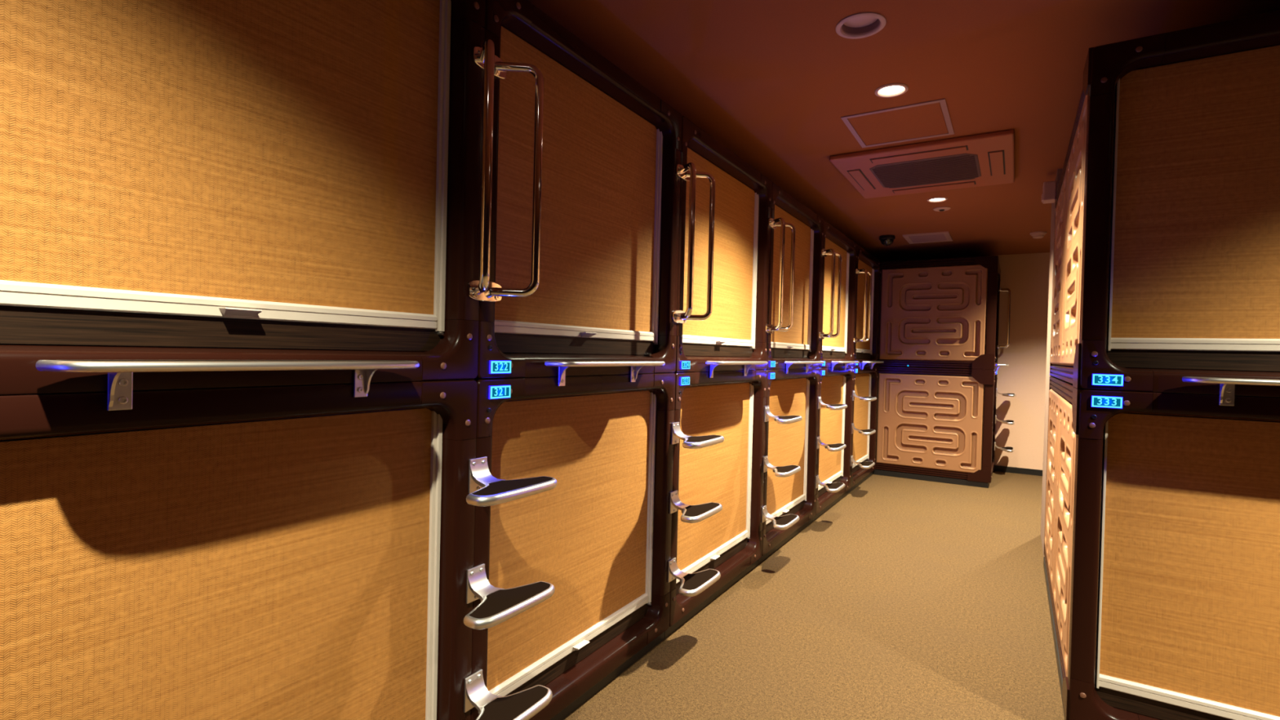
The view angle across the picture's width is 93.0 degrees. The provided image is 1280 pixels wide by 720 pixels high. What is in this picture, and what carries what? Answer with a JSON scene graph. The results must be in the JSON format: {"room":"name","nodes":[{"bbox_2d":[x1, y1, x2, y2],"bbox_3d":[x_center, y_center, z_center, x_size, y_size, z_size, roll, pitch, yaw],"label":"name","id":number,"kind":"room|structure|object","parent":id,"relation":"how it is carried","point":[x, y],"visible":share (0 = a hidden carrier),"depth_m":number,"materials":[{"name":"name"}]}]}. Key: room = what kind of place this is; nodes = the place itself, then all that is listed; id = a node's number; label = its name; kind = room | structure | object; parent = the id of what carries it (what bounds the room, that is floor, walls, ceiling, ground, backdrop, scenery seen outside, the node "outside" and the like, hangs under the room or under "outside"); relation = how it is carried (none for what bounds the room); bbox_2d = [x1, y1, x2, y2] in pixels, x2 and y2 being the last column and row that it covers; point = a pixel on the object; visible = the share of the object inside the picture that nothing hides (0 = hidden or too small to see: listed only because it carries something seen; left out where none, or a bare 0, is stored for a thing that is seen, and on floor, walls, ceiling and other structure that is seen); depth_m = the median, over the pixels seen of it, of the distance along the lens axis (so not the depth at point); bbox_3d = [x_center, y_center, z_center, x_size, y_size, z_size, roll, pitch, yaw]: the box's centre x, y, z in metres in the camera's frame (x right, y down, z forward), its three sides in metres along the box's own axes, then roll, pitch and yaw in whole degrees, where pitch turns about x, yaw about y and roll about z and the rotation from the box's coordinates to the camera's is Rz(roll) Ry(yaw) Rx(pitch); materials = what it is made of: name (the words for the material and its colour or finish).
{"room":"capsule hotel","nodes":[
{"label":"capsule hotel","id":0,"kind":"room"},
{"bbox_2d":[563,471,1064,719],"bbox_3d":[1.222,1.303,2.427,7.000,0.100,10.820,2,1,32],"label":"floor","id":1,"kind":"structure","parent":0,"point":[905,598],"depth_m":2.83,"materials":[{"name":"brown carpet"}]},
{"bbox_2d":[0,379,477,719],"bbox_3d":[-1.629,0.607,1.727,2.069,1.167,1.138,2,1,32],"label":"capsule","id":2,"kind":"object","parent":1,"relation":"on","point":[290,552],"visible":0.98,"depth_m":1.21,"materials":[{"name":"fabric"}]},
{"bbox_2d":[0,0,543,395],"bbox_3d":[-1.525,-0.532,1.737,2.172,1.114,1.260,2,1,32],"label":"capsule","id":3,"kind":"object","parent":2,"relation":"on","point":[180,180],"depth_m":1.21,"materials":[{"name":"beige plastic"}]},
{"bbox_2d":[35,360,419,410],"bbox_3d":[-0.692,0.043,1.149,0.113,0.082,0.641,2,1,32],"label":"wall shelf","id":4,"kind":"object","parent":3,"relation":"attached to","point":[120,372],"visible":1,"depth_m":1.00,"materials":[{"name":"silver metal"}]},
{"bbox_2d":[463,669,552,719],"bbox_3d":[-0.383,0.914,1.628,0.187,0.092,0.297,2,1,32],"label":"step","id":5,"kind":"structure","parent":2,"relation":"attached to","point":[523,704],"depth_m":1.65,"materials":[{"name":"silver metal"}]},
{"bbox_2d":[463,563,555,629],"bbox_3d":[-0.376,0.617,1.624,0.187,0.092,0.297,2,1,32],"label":"step","id":6,"kind":"structure","parent":2,"relation":"attached to","point":[497,606],"depth_m":1.61,"materials":[{"name":"silver metal"}]},
{"bbox_2d":[466,456,557,506],"bbox_3d":[-0.368,0.318,1.620,0.187,0.092,0.297,2,1,32],"label":"step","id":7,"kind":"structure","parent":2,"relation":"attached to","point":[484,489],"depth_m":1.61,"materials":[{"name":"silver metal"}]},
{"bbox_2d":[470,373,675,719],"bbox_3d":[-1.030,0.609,2.695,2.069,1.167,1.138,2,1,32],"label":"capsule","id":8,"kind":"object","parent":1,"relation":"on","point":[601,536],"visible":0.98,"depth_m":2.16,"materials":[{"name":"wood"}]},
{"bbox_2d":[486,390,650,691],"bbox_3d":[-0.220,0.573,2.185,0.004,0.888,0.962,2,1,32],"label":"blind","id":9,"kind":"object","parent":8,"relation":"hanging from","point":[588,536],"depth_m":2.14,"materials":[{"name":"fabric"}]},
{"bbox_2d":[475,0,715,379],"bbox_3d":[-0.926,-0.529,2.705,2.172,1.114,1.260,2,1,32],"label":"capsule","id":10,"kind":"object","parent":8,"relation":"on","point":[606,290],"depth_m":2.13,"materials":[{"name":"fabric"}]},
{"bbox_2d":[494,26,657,332],"bbox_3d":[-0.193,-0.542,2.171,0.004,0.888,0.962,2,1,32],"label":"blind","id":11,"kind":"object","parent":10,"relation":"hanging from","point":[598,265],"depth_m":2.11,"materials":[{"name":"fabric"}]},
{"bbox_2d":[544,360,665,386],"bbox_3d":[-0.093,0.045,2.118,0.113,0.082,0.641,2,1,32],"label":"wall shelf","id":12,"kind":"object","parent":10,"relation":"attached to","point":[635,366],"visible":1,"depth_m":1.97,"materials":[{"name":"silver metal"}]},
{"bbox_2d":[667,557,720,596],"bbox_3d":[0.216,0.916,2.596,0.187,0.092,0.297,2,1,32],"label":"step","id":13,"kind":"structure","parent":8,"relation":"attached to","point":[692,584],"depth_m":2.59,"materials":[{"name":"silver metal"}]},
{"bbox_2d":[669,489,722,523],"bbox_3d":[0.223,0.619,2.592,0.187,0.092,0.297,2,1,32],"label":"step","id":14,"kind":"structure","parent":8,"relation":"attached to","point":[698,513],"depth_m":2.58,"materials":[{"name":"silver metal"}]},
{"bbox_2d":[671,422,724,448],"bbox_3d":[0.230,0.320,2.588,0.187,0.092,0.297,2,1,32],"label":"step","id":15,"kind":"structure","parent":8,"relation":"attached to","point":[689,442],"depth_m":2.58,"materials":[{"name":"silver metal"}]},
{"bbox_2d":[664,369,767,639],"bbox_3d":[-0.432,0.611,3.664,2.069,1.167,1.138,2,1,32],"label":"capsule","id":16,"kind":"object","parent":1,"relation":"on","point":[731,405],"visible":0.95,"depth_m":3.19,"materials":[{"name":"fabric"}]},
{"bbox_2d":[676,382,749,570],"bbox_3d":[0.378,0.575,3.154,0.004,0.888,0.962,2,1,32],"label":"blind","id":17,"kind":"object","parent":16,"relation":"hanging from","point":[719,473],"depth_m":3.17,"materials":[{"name":"fabric"}]},
{"bbox_2d":[675,115,795,373],"bbox_3d":[-0.328,-0.527,3.674,2.172,1.114,1.260,2,1,32],"label":"capsule","id":18,"kind":"object","parent":16,"relation":"on","point":[735,330],"depth_m":3.22,"materials":[{"name":"fabric"}]},
{"bbox_2d":[682,147,755,340],"bbox_3d":[0.406,-0.539,3.139,0.004,0.888,0.962,2,1,32],"label":"blind","id":19,"kind":"object","parent":18,"relation":"hanging from","point":[732,317],"depth_m":3.19,"materials":[{"name":"fabric"}]},
{"bbox_2d":[705,360,768,377],"bbox_3d":[0.505,0.047,3.086,0.113,0.082,0.641,2,1,32],"label":"wall shelf","id":20,"kind":"object","parent":18,"relation":"attached to","point":[747,364],"visible":1,"depth_m":2.94,"materials":[{"name":"silver metal"}]},
{"bbox_2d":[761,505,799,529],"bbox_3d":[0.814,0.918,3.565,0.187,0.092,0.297,2,1,32],"label":"step","id":21,"kind":"structure","parent":16,"relation":"attached to","point":[785,522],"depth_m":3.55,"materials":[{"name":"silver metal"}]},
{"bbox_2d":[763,455,800,477],"bbox_3d":[0.822,0.621,3.561,0.187,0.092,0.297,2,1,32],"label":"step","id":22,"kind":"structure","parent":16,"relation":"attached to","point":[788,470],"depth_m":3.55,"materials":[{"name":"silver metal"}]},
{"bbox_2d":[764,405,802,423],"bbox_3d":[0.829,0.322,3.557,0.187,0.092,0.297,2,1,32],"label":"step","id":23,"kind":"structure","parent":16,"relation":"attached to","point":[787,419],"depth_m":3.54,"materials":[{"name":"silver metal"}]},
{"bbox_2d":[758,368,819,564],"bbox_3d":[0.167,0.614,4.632,2.069,1.167,1.138,2,1,32],"label":"capsule","id":24,"kind":"object","parent":1,"relation":"on","point":[795,393],"visible":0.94,"depth_m":4.22,"materials":[{"name":"wood"}]},
{"bbox_2d":[766,377,806,514],"bbox_3d":[0.977,0.577,4.122,0.004,0.888,0.962,2,1,32],"label":"blind","id":25,"kind":"object","parent":24,"relation":"hanging from","point":[787,442],"depth_m":4.17,"materials":[{"name":"fabric"}]},
{"bbox_2d":[766,182,841,369],"bbox_3d":[0.271,-0.525,4.642,2.172,1.114,1.260,2,1,32],"label":"capsule","id":26,"kind":"object","parent":24,"relation":"on","point":[802,342],"depth_m":4.28,"materials":[{"name":"fabric"}]},
{"bbox_2d":[770,204,810,344],"bbox_3d":[1.004,-0.537,4.108,0.004,0.888,0.962,2,1,32],"label":"blind","id":27,"kind":"object","parent":26,"relation":"hanging from","point":[800,331],"depth_m":4.22,"materials":[{"name":"fabric"}]},
{"bbox_2d":[784,360,823,373],"bbox_3d":[1.104,0.049,4.054,0.113,0.082,0.641,2,1,32],"label":"wall shelf","id":28,"kind":"object","parent":26,"relation":"attached to","point":[808,363],"visible":1,"depth_m":3.90,"materials":[{"name":"silver metal"}]},
{"bbox_2d":[815,475,844,493],"bbox_3d":[1.413,0.920,4.533,0.187,0.092,0.297,2,1,32],"label":"step","id":29,"kind":"structure","parent":24,"relation":"attached to","point":[833,487],"depth_m":4.52,"materials":[{"name":"silver metal"}]},
{"bbox_2d":[816,435,846,451],"bbox_3d":[1.420,0.624,4.529,0.187,0.092,0.297,2,1,32],"label":"step","id":30,"kind":"structure","parent":24,"relation":"attached to","point":[837,446],"depth_m":4.52,"materials":[{"name":"silver metal"}]},
{"bbox_2d":[817,396,847,409],"bbox_3d":[1.427,0.324,4.525,0.187,0.092,0.297,2,1,32],"label":"step","id":31,"kind":"structure","parent":24,"relation":"attached to","point":[831,406],"depth_m":4.51,"materials":[{"name":"silver metal"}]},
{"bbox_2d":[812,366,853,521],"bbox_3d":[0.765,0.616,5.601,2.069,1.167,1.138,2,1,32],"label":"capsule","id":32,"kind":"object","parent":1,"relation":"on","point":[836,387],"visible":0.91,"depth_m":5.22,"materials":[{"name":"fabric"}]},
{"bbox_2d":[818,374,843,482],"bbox_3d":[1.575,0.579,5.091,0.004,0.888,0.962,2,1,32],"label":"blind","id":33,"kind":"object","parent":32,"relation":"hanging from","point":[831,428],"depth_m":5.17,"materials":[{"name":"fabric"}]},
{"bbox_2d":[818,219,871,368],"bbox_3d":[0.869,-0.523,5.611,2.172,1.114,1.260,2,1,32],"label":"capsule","id":34,"kind":"object","parent":32,"relation":"on","point":[842,347],"depth_m":5.35,"materials":[{"name":"fabric"}]},
{"bbox_2d":[822,237,847,347],"bbox_3d":[1.602,-0.535,5.077,0.004,0.888,0.962,2,1,32],"label":"blind","id":35,"kind":"object","parent":34,"relation":"hanging from","point":[841,340],"depth_m":5.17,"materials":[{"name":"fabric"}]},
{"bbox_2d":[831,360,859,371],"bbox_3d":[1.702,0.051,5.023,0.113,0.082,0.641,2,1,32],"label":"wall shelf","id":36,"kind":"object","parent":34,"relation":"attached to","point":[833,362],"visible":1,"depth_m":4.86,"materials":[{"name":"silver metal"}]},
{"bbox_2d":[850,455,875,468],"bbox_3d":[2.011,0.923,5.502,0.187,0.092,0.297,2,1,32],"label":"step","id":37,"kind":"structure","parent":32,"relation":"attached to","point":[868,464],"depth_m":5.49,"materials":[{"name":"silver metal"}]},
{"bbox_2d":[851,422,875,435],"bbox_3d":[2.018,0.626,5.498,0.187,0.092,0.297,2,1,32],"label":"step","id":38,"kind":"structure","parent":32,"relation":"attached to","point":[864,432],"depth_m":5.48,"materials":[{"name":"silver metal"}]},
{"bbox_2d":[852,390,876,401],"bbox_3d":[2.026,0.326,5.494,0.187,0.092,0.297,2,1,32],"label":"step","id":39,"kind":"structure","parent":32,"relation":"attached to","point":[863,398],"depth_m":5.48,"materials":[{"name":"silver metal"}]},
{"bbox_2d":[847,365,878,493],"bbox_3d":[1.364,0.618,6.569,2.069,1.167,1.138,2,1,32],"label":"capsule","id":40,"kind":"object","parent":1,"relation":"on","point":[865,380],"visible":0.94,"depth_m":6.22,"materials":[{"name":"fabric"}]},
{"bbox_2d":[853,373,869,461],"bbox_3d":[2.174,0.581,6.059,0.004,0.888,0.962,2,1,32],"label":"blind","id":41,"kind":"object","parent":40,"relation":"hanging from","point":[861,408],"depth_m":6.19,"materials":[{"name":"fabric"}]},
{"bbox_2d":[853,244,880,366],"bbox_3d":[1.392,-0.522,6.554,2.069,1.114,1.138,2,1,32],"label":"capsule","id":42,"kind":"object","parent":40,"relation":"on","point":[868,350],"visible":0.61,"depth_m":6.23,"materials":[{"name":"plastic"}]},
{"bbox_2d":[855,259,872,349],"bbox_3d":[2.201,-0.533,6.045,0.004,0.888,0.962,2,1,32],"label":"blind","id":43,"kind":"object","parent":42,"relation":"hanging from","point":[862,264],"depth_m":6.09,"materials":[{"name":"fabric"}]},
{"bbox_2d":[862,360,884,369],"bbox_3d":[2.301,0.053,5.992,0.113,0.082,0.641,2,1,32],"label":"wall shelf","id":44,"kind":"object","parent":42,"relation":"attached to","point":[873,362],"visible":1,"depth_m":5.82,"materials":[{"name":"silver metal"}]},
{"bbox_2d":[872,365,997,488],"bbox_3d":[2.865,0.649,6.989,2.116,1.167,1.152,2,1,32],"label":"capsule","id":45,"kind":"object","parent":1,"relation":"on","point":[938,424],"visible":0.56,"depth_m":6.23,"materials":[{"name":"plastic"}]},
{"bbox_2d":[878,255,1011,369],"bbox_3d":[2.934,-0.490,6.945,2.217,1.114,1.144,2,1,32],"label":"capsule","id":46,"kind":"object","parent":45,"relation":"on","point":[940,313],"depth_m":6.22,"materials":[{"name":"plastic"}]},
{"bbox_2d":[995,364,1008,372],"bbox_3d":[3.771,0.085,6.322,0.113,0.082,0.641,2,1,32],"label":"wall shelf","id":47,"kind":"object","parent":46,"relation":"attached to","point":[997,366],"visible":0.99,"depth_m":6.13,"materials":[{"name":"silver metal"}]},
{"bbox_2d":[994,441,1013,452],"bbox_3d":[4.011,0.956,6.688,0.187,0.092,0.297,2,1,32],"label":"step","id":48,"kind":"structure","parent":45,"relation":"attached to","point":[1008,449],"depth_m":6.65,"materials":[{"name":"silver metal"}]},
{"bbox_2d":[995,415,1014,424],"bbox_3d":[4.018,0.659,6.685,0.187,0.092,0.297,2,1,32],"label":"step","id":49,"kind":"structure","parent":45,"relation":"attached to","point":[1007,422],"depth_m":6.63,"materials":[{"name":"silver metal"}]},
{"bbox_2d":[995,388,1016,396],"bbox_3d":[4.026,0.360,6.681,0.187,0.092,0.297,2,1,32],"label":"step","id":50,"kind":"structure","parent":45,"relation":"attached to","point":[1003,394],"depth_m":6.64,"materials":[{"name":"silver metal"}]},
{"bbox_2d":[1043,376,1279,719],"bbox_3d":[2.458,0.696,2.592,1.144,1.167,2.114,2,1,32],"label":"capsule","id":51,"kind":"object","parent":1,"relation":"on","point":[1162,557],"visible":0.99,"depth_m":1.93,"materials":[{"name":"wood"}]},
{"bbox_2d":[1049,10,1279,397],"bbox_3d":[2.486,-0.444,2.577,1.144,1.114,2.114,2,1,32],"label":"capsule","id":52,"kind":"object","parent":51,"relation":"on","point":[1166,261],"visible":1,"depth_m":1.91,"materials":[{"name":"fabric"}]},
{"bbox_2d":[1111,44,1279,338],"bbox_3d":[1.969,-0.483,1.747,0.962,0.888,0.004,2,1,32],"label":"blind","id":53,"kind":"object","parent":52,"relation":"hanging from","point":[1197,255],"depth_m":1.89,"materials":[{"name":"fabric"}]},
{"bbox_2d":[1182,376,1279,405],"bbox_3d":[1.894,0.100,1.641,0.641,0.082,0.113,2,1,32],"label":"wall shelf","id":54,"kind":"object","parent":52,"relation":"attached to","point":[1227,385],"visible":1,"depth_m":1.75,"materials":[{"name":"silver metal"}]},
{"bbox_2d":[1099,413,1279,716],"bbox_3d":[1.942,0.631,1.762,0.962,0.888,0.004,2,1,32],"label":"blind","id":55,"kind":"object","parent":51,"relation":"hanging from","point":[1190,611],"depth_m":1.89,"materials":[{"name":"fabric"}]},
{"bbox_2d":[527,0,1279,261],"bbox_3d":[1.285,-1.252,2.394,7.000,0.100,10.820,2,1,32],"label":"ceiling","id":56,"kind":"structure","parent":0,"point":[772,82],"depth_m":2.58,"materials":[{"name":"paint"}]},
{"bbox_2d":[835,12,886,39],"bbox_3d":[0.798,-1.227,2.198,0.172,0.045,0.172,2,1,32],"label":"recessed light","id":57,"kind":"object","parent":56,"relation":"in","point":[863,24],"visible":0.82,"depth_m":2.22,"materials":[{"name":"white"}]},
{"bbox_2d":[844,16,877,27],"bbox_3d":[0.799,-1.237,2.198,0.128,0.009,0.128,2,1,32],"label":"diffuser","id":58,"kind":"object","parent":57,"relation":"attached to","point":[864,21],"depth_m":2.22,"materials":[{"name":"white"}]},
{"bbox_2d":[879,235,895,245],"bbox_3d":[2.435,-1.172,5.986,0.148,0.096,0.148,2,1,32],"label":"dome camera","id":59,"kind":"object","parent":56,"relation":"attached to","point":[886,240],"visible":1,"depth_m":5.94,"materials":[{"name":"black plastic"}]},
{"bbox_2d":[874,83,908,97],"bbox_3d":[1.127,-1.218,2.721,0.140,0.031,0.140,2,1,32],"label":"recessed light","id":60,"kind":"object","parent":56,"relation":"in","point":[892,90],"visible":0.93,"depth_m":2.72,"materials":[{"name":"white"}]},
{"bbox_2d":[840,98,954,147],"bbox_3d":[1.337,-1.207,3.132,0.468,0.004,0.504,2,1,32],"label":"ceiling hatch","id":61,"kind":"object","parent":56,"relation":"attached to","point":[924,120],"visible":1,"depth_m":3.11,"materials":[{"name":"red"}]},
{"bbox_2d":[829,128,1014,198],"bbox_3d":[1.795,-1.188,3.813,0.944,0.036,1.010,2,1,32],"label":"air conditioner","id":62,"kind":"object","parent":56,"relation":"attached to","point":[984,159],"visible":1,"depth_m":3.67,"materials":[{"name":"brown plastic"}]},
{"bbox_2d":[869,153,981,188],"bbox_3d":[1.795,-1.176,3.813,0.592,0.004,0.581,2,1,32],"label":"grille","id":63,"kind":"object","parent":62,"relation":"attached to","point":[953,167],"depth_m":3.77,"materials":[{"name":"grey"}]},
{"bbox_2d":[902,231,952,244],"bbox_3d":[2.842,-1.204,5.993,0.400,0.012,0.470,2,1,32],"label":"ceiling vent","id":64,"kind":"object","parent":56,"relation":"in","point":[936,237],"visible":1,"depth_m":5.97,"materials":[{"name":"beige plastic"}]},
{"bbox_2d":[927,196,947,202],"bbox_3d":[2.233,-1.215,4.562,0.140,0.031,0.140,2,1,32],"label":"recessed light","id":65,"kind":"object","parent":56,"relation":"in","point":[938,199],"visible":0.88,"depth_m":4.57,"materials":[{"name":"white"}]},
{"bbox_2d":[933,206,950,211],"bbox_3d":[2.401,-1.195,4.832,0.124,0.022,0.124,2,1,32],"label":"ceiling sensor","id":66,"kind":"object","parent":56,"relation":"attached to","point":[940,208],"visible":1,"depth_m":4.81,"materials":[{"name":"beige plastic"}]},
{"bbox_2d":[1030,231,1046,238],"bbox_3d":[3.704,-1.159,5.651,0.132,0.050,0.132,2,1,32],"label":"smoke detector","id":67,"kind":"object","parent":56,"relation":"attached to","point":[1039,234],"visible":1,"depth_m":5.61,"materials":[{"name":"beige plastic"}]},
{"bbox_2d":[880,252,1049,471],"bbox_3d":[4.072,0.036,6.971,6.800,2.456,0.100,2,1,32],"label":"wall","id":68,"kind":"structure","parent":0,"point":[1026,276],"depth_m":6.78,"materials":[{"name":"beige paint"}]},
{"bbox_2d":[994,465,1042,475],"bbox_3d":[5.471,1.278,6.036,3.368,0.065,0.014,2,1,32],"label":"baseboard","id":69,"kind":"structure","parent":68,"relation":"attached to","point":[997,468],"depth_m":6.79,"materials":[{"name":"black plastic"}]},
{"bbox_2d":[1040,168,1062,556],"bbox_3d":[2.925,0.046,3.985,0.410,2.456,0.705,2,1,32],"label":"wall","id":70,"kind":"structure","parent":0,"point":[1059,173],"depth_m":4.12,"materials":[{"name":"brown paint"}]},
{"bbox_2d":[1041,180,1056,204],"bbox_3d":[2.605,-1.067,3.871,0.075,0.120,0.100,2,1,32],"label":"wall box","id":71,"kind":"object","parent":70,"relation":"attached to","point":[1049,191],"visible":0.98,"depth_m":3.83,"materials":[{"name":"beige plastic"}]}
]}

